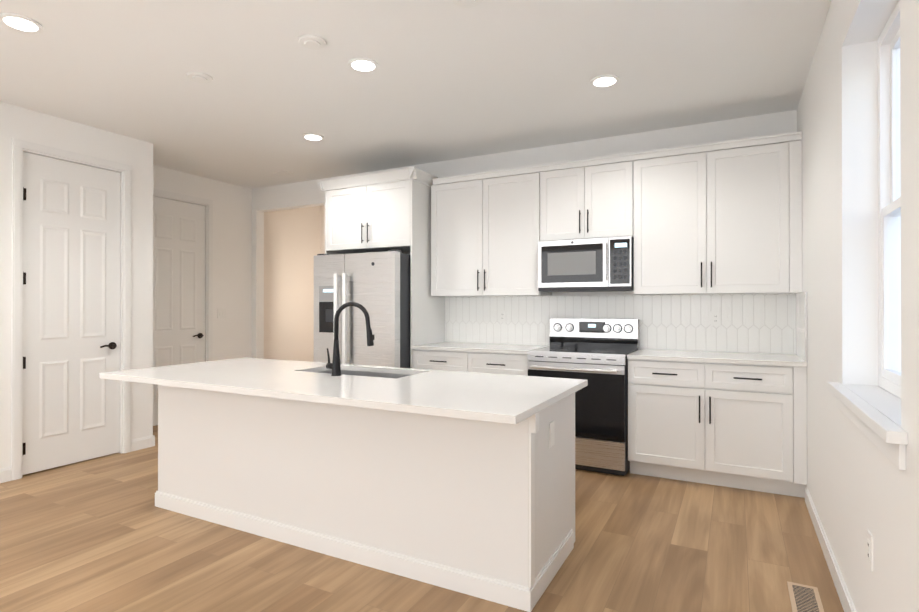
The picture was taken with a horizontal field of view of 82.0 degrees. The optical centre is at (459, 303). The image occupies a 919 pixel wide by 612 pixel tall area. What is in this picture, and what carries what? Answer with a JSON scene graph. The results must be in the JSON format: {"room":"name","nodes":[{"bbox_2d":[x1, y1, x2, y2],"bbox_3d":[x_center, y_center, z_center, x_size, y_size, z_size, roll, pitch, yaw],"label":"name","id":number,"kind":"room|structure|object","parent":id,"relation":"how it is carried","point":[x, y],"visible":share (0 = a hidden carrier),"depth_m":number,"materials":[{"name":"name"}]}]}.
{"room":"kitchen","nodes":[
{"label":"kitchen","id":0,"kind":"room"},
{"bbox_2d":[0,101,139,468],"bbox_3d":[-4.356,-0.093,1.988,0.120,2.766,6.246,0,0,28],"label":"wall","id":1,"kind":"structure","parent":0,"point":[24,124],"depth_m":4.07,"materials":[{"name":"white paint"}]},
{"bbox_2d":[0,467,10,482],"bbox_3d":[-4.490,1.240,1.583,0.013,0.097,5.183,0,0,28],"label":"baseboard","id":2,"kind":"structure","parent":1,"relation":"attached to","point":[5,474],"depth_m":3.85,"materials":[{"name":"white wood"}]},
{"bbox_2d":[22,152,119,474],"bbox_3d":[-3.111,0.071,4.271,0.090,2.428,0.725,0,0,28],"label":"door","id":3,"kind":"structure","parent":1,"relation":"in","point":[71,295],"depth_m":4.25,"materials":[{"name":"white painted wood"},{"name":"oil rubbed bronze"}]},
{"bbox_2d":[11,138,131,479],"bbox_3d":[-3.141,0.039,4.294,0.140,2.516,0.862,0,0,28],"label":"door frame","id":4,"kind":"structure","parent":1,"relation":"attached to","point":[19,147],"depth_m":4.00,"materials":[{"name":"white wood"}]},
{"bbox_2d":[140,140,152,437],"bbox_3d":[-3.147,-0.084,4.947,0.713,2.766,0.120,0,0,28],"label":"wall","id":5,"kind":"structure","parent":0,"point":[146,280],"depth_m":4.78,"materials":[{"name":"white paint"}]},
{"bbox_2d":[131,435,154,446],"bbox_3d":[-3.110,1.251,4.999,0.726,0.097,0.013,0,0,28],"label":"baseboard","id":6,"kind":"structure","parent":5,"relation":"attached to","point":[149,441],"depth_m":4.77,"materials":[{"name":"white wood"}]},
{"bbox_2d":[153,165,319,361],"bbox_3d":[-2.826,-0.079,6.463,0.120,2.766,3.104,0,0,28],"label":"wall","id":7,"kind":"structure","parent":0,"point":[232,258],"depth_m":6.70,"materials":[{"name":"white paint"}]},
{"bbox_2d":[153,196,204,425],"bbox_3d":[-3.113,0.076,5.809,0.090,2.428,0.725,0,0,28],"label":"door","id":8,"kind":"structure","parent":7,"relation":"in","point":[178,282],"depth_m":5.83,"materials":[{"name":"white painted wood"},{"name":"oil rubbed bronze"}]},
{"bbox_2d":[153,188,212,361],"bbox_3d":[-3.143,0.044,5.832,0.140,2.516,0.862,0,0,28],"label":"door frame","id":9,"kind":"structure","parent":7,"relation":"attached to","point":[207,204],"depth_m":6.14,"materials":[{"name":"white wood"}]},
{"bbox_2d":[320,205,324,253],"bbox_3d":[-0.077,-0.077,6.847,7.300,2.766,0.120,0,0,28],"label":"wall","id":10,"kind":"structure","parent":0,"point":[322,229],"depth_m":7.80,"materials":[{"name":"beige paint"}]},
{"bbox_2d":[0,0,830,188],"bbox_3d":[-2.150,-1.534,2.660,7.500,0.120,9.470,0,0,28],"label":"ceiling","id":11,"kind":"structure","parent":0,"point":[446,80],"depth_m":3.38,"materials":[{"name":"white paint"}]},
{"bbox_2d":[0,13,42,32],"bbox_3d":[-2.295,-1.468,2.767,0.184,0.011,0.184,0,0,28],"label":"recessed light","id":12,"kind":"object","parent":11,"relation":"in","point":[18,22],"visible":0.96,"depth_m":2.76,"materials":[{"name":"white plastic"}]},
{"bbox_2d":[186,72,212,82],"bbox_3d":[-1.682,-1.461,3.426,0.156,0.020,0.156,0,0,28],"label":"ceiling plate","id":13,"kind":"object","parent":11,"relation":"attached to","point":[199,77],"visible":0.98,"depth_m":3.40,"materials":[{"name":"white plastic"}]},
{"bbox_2d":[298,34,326,49],"bbox_3d":[-0.825,-1.463,2.966,0.156,0.020,0.156,0,0,28],"label":"ceiling plate","id":14,"kind":"object","parent":11,"relation":"attached to","point":[312,42],"visible":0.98,"depth_m":2.94,"materials":[{"name":"white plastic"}]},
{"bbox_2d":[302,133,323,140],"bbox_3d":[-1.282,-1.462,4.635,0.184,0.011,0.184,0,0,28],"label":"recessed light","id":15,"kind":"object","parent":11,"relation":"in","point":[312,137],"visible":0.96,"depth_m":4.62,"materials":[{"name":"white plastic"}]},
{"bbox_2d":[348,57,377,72],"bbox_3d":[-0.591,-1.466,3.247,0.184,0.011,0.184,0,0,28],"label":"recessed light","id":16,"kind":"object","parent":11,"relation":"in","point":[362,64],"visible":0.94,"depth_m":3.23,"materials":[{"name":"white plastic"}]},
{"bbox_2d":[590,74,618,87],"bbox_3d":[0.956,-1.465,3.479,0.184,0.011,0.184,0,0,28],"label":"recessed light","id":17,"kind":"object","parent":11,"relation":"in","point":[606,80],"visible":1,"depth_m":3.47,"materials":[{"name":"white plastic"}]},
{"bbox_2d":[0,425,843,611],"bbox_3d":[-2.150,1.342,2.651,7.500,0.100,9.470,0,0,28],"label":"floor","id":18,"kind":"structure","parent":0,"point":[102,534],"depth_m":2.68,"materials":[{"name":"brown wood"}]},
{"bbox_2d":[314,249,409,367],"bbox_3d":[-0.814,0.409,5.198,0.940,1.783,0.883,0,0,28],"label":"refrigerator","id":19,"kind":"object","parent":18,"relation":"on","point":[376,285],"visible":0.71,"depth_m":4.82,"materials":[{"name":"grey metal"}]},
{"bbox_2d":[155,386,585,611],"bbox_3d":[-0.642,0.870,3.135,2.553,0.848,0.768,0,0,28],"label":"kitchen island","id":20,"kind":"object","parent":18,"relation":"on","point":[461,482],"depth_m":2.61,"materials":[{"name":"white paint"}]},
{"bbox_2d":[99,358,586,425],"bbox_3d":[-0.732,0.429,3.027,2.670,0.032,1.065,0,0,28],"label":"island countertop","id":21,"kind":"structure","parent":20,"relation":"on","point":[510,400],"depth_m":2.67,"materials":[{"name":"white stone"}]},
{"bbox_2d":[326,302,373,375],"bbox_3d":[-0.633,0.200,3.037,0.298,0.425,0.099,0,0,28],"label":"faucet","id":22,"kind":"object","parent":21,"relation":"on","point":[334,366],"visible":1,"depth_m":3.04,"materials":[{"name":"black metal"}]},
{"bbox_2d":[323,366,402,377],"bbox_3d":[-0.604,0.547,3.271,0.792,0.226,0.398,0,0,28],"label":"sink","id":23,"kind":"object","parent":21,"relation":"in","point":[378,373],"depth_m":3.45,"materials":[{"name":"silver metal"}]},
{"bbox_2d":[317,167,444,367],"bbox_3d":[-0.766,0.033,5.335,1.157,2.536,0.674,0,0,28],"label":"cabinet","id":24,"kind":"object","parent":18,"relation":"on","point":[386,216],"visible":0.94,"depth_m":5.05,"materials":[{"name":"white paint"}]},
{"bbox_2d":[412,342,546,375],"bbox_3d":[0.203,0.842,4.845,1.121,0.915,0.643,0,0,28],"label":"base cabinet","id":25,"kind":"object","parent":18,"relation":"on","point":[509,359],"visible":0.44,"depth_m":4.61,"materials":[{"name":"white paint"}]},
{"bbox_2d":[527,318,638,475],"bbox_3d":[1.024,0.714,4.362,0.770,1.168,0.722,0,0,28],"label":"range","id":26,"kind":"object","parent":18,"relation":"on","point":[594,352],"visible":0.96,"depth_m":4.07,"materials":[{"name":"grey"}]},
{"bbox_2d":[627,349,806,497],"bbox_3d":[1.897,0.839,3.962,1.134,0.915,0.643,0,0,28],"label":"base cabinet","id":27,"kind":"object","parent":18,"relation":"on","point":[733,419],"visible":0.98,"depth_m":3.70,"materials":[{"name":"white paint"}]},
{"bbox_2d":[787,581,823,611],"bbox_3d":[1.495,1.287,2.280,0.117,0.006,0.325,0,0,28],"label":"floor vent","id":28,"kind":"object","parent":18,"relation":"in","point":[804,598],"visible":1,"depth_m":2.31,"materials":[{"name":"beige metal"}]},
{"bbox_2d":[252,110,796,358],"bbox_3d":[-0.065,-0.082,5.431,5.970,2.766,0.120,0,0,28],"label":"wall","id":29,"kind":"structure","parent":0,"point":[302,194],"depth_m":4.97,"materials":[{"name":"white paint"}]},
{"bbox_2d":[431,173,551,296],"bbox_3d":[0.279,-0.608,4.962,1.092,1.065,0.372,0,0,28],"label":"upper cabinet","id":30,"kind":"object","parent":29,"relation":"attached to","point":[485,236],"visible":0.98,"depth_m":4.81,"materials":[{"name":"white paint"}]},
{"bbox_2d":[540,161,633,240],"bbox_3d":[1.109,-0.842,4.530,0.776,0.600,0.372,0,0,28],"label":"upper cabinet","id":31,"kind":"object","parent":29,"relation":"attached to","point":[589,202],"visible":0.96,"depth_m":4.38,"materials":[{"name":"white paint"}]},
{"bbox_2d":[538,236,633,291],"bbox_3d":[1.093,-0.322,4.498,0.766,0.424,0.440,0,0,28],"label":"microwave","id":32,"kind":"object","parent":31,"relation":"attached to","point":[593,265],"visible":0.98,"depth_m":4.33,"materials":[{"name":"grey metal"}]},
{"bbox_2d":[445,292,807,361],"bbox_3d":[1.059,0.153,4.417,3.040,0.459,0.636,0,0,28],"label":"backsplash","id":33,"kind":"structure","parent":29,"relation":"attached to","point":[766,323],"depth_m":4.42,"materials":[{"name":"tile"}]},
{"bbox_2d":[499,310,505,321],"bbox_3d":[0.415,0.120,5.094,0.072,0.116,0.008,0,0,28],"label":"outlet","id":34,"kind":"object","parent":33,"relation":"attached to","point":[502,315],"visible":1,"depth_m":5.09,"materials":[{"name":"white plastic"}]},
{"bbox_2d":[711,311,720,325],"bbox_3d":[2.054,0.117,4.240,0.072,0.116,0.008,0,0,28],"label":"outlet","id":35,"kind":"object","parent":33,"relation":"attached to","point":[715,318],"visible":1,"depth_m":4.24,"materials":[{"name":"white plastic"}]},
{"bbox_2d":[634,140,801,294],"bbox_3d":[1.958,-0.611,4.086,1.135,1.065,0.372,0,0,28],"label":"upper cabinet","id":36,"kind":"object","parent":29,"relation":"attached to","point":[728,221],"visible":1,"depth_m":3.93,"materials":[{"name":"white paint"}]},
{"bbox_2d":[432,131,801,184],"bbox_3d":[1.143,-1.171,4.522,2.980,0.057,0.356,0,0,28],"label":"trim","id":37,"kind":"structure","parent":36,"relation":"on","point":[729,144],"depth_m":4.21,"materials":[{"name":"white paint"}]},
{"bbox_2d":[797,0,918,611],"bbox_3d":[1.086,-0.096,0.967,0.200,2.766,9.470,0,0,28],"label":"wall","id":38,"kind":"structure","parent":0,"point":[859,483],"depth_m":2.28,"materials":[{"name":"white paint"}]},
{"bbox_2d":[805,487,856,611],"bbox_3d":[0.563,1.236,0.189,0.013,0.097,7.386,0,0,28],"label":"baseboard","id":39,"kind":"structure","parent":38,"relation":"attached to","point":[846,601],"depth_m":2.54,"materials":[{"name":"white wood"}]},
{"bbox_2d":[827,0,907,470],"bbox_3d":[1.528,-0.335,1.874,0.243,1.590,1.065,0,0,28],"label":"window","id":40,"kind":"structure","parent":38,"relation":"in","point":[889,230],"depth_m":2.17,"materials":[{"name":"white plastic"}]},
{"bbox_2d":[867,529,872,570],"bbox_3d":[1.424,0.855,1.837,0.008,0.116,0.072,0,0,28],"label":"outlet","id":41,"kind":"object","parent":38,"relation":"attached to","point":[870,550],"visible":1,"depth_m":1.82,"materials":[{"name":"white plastic"}]}
]}

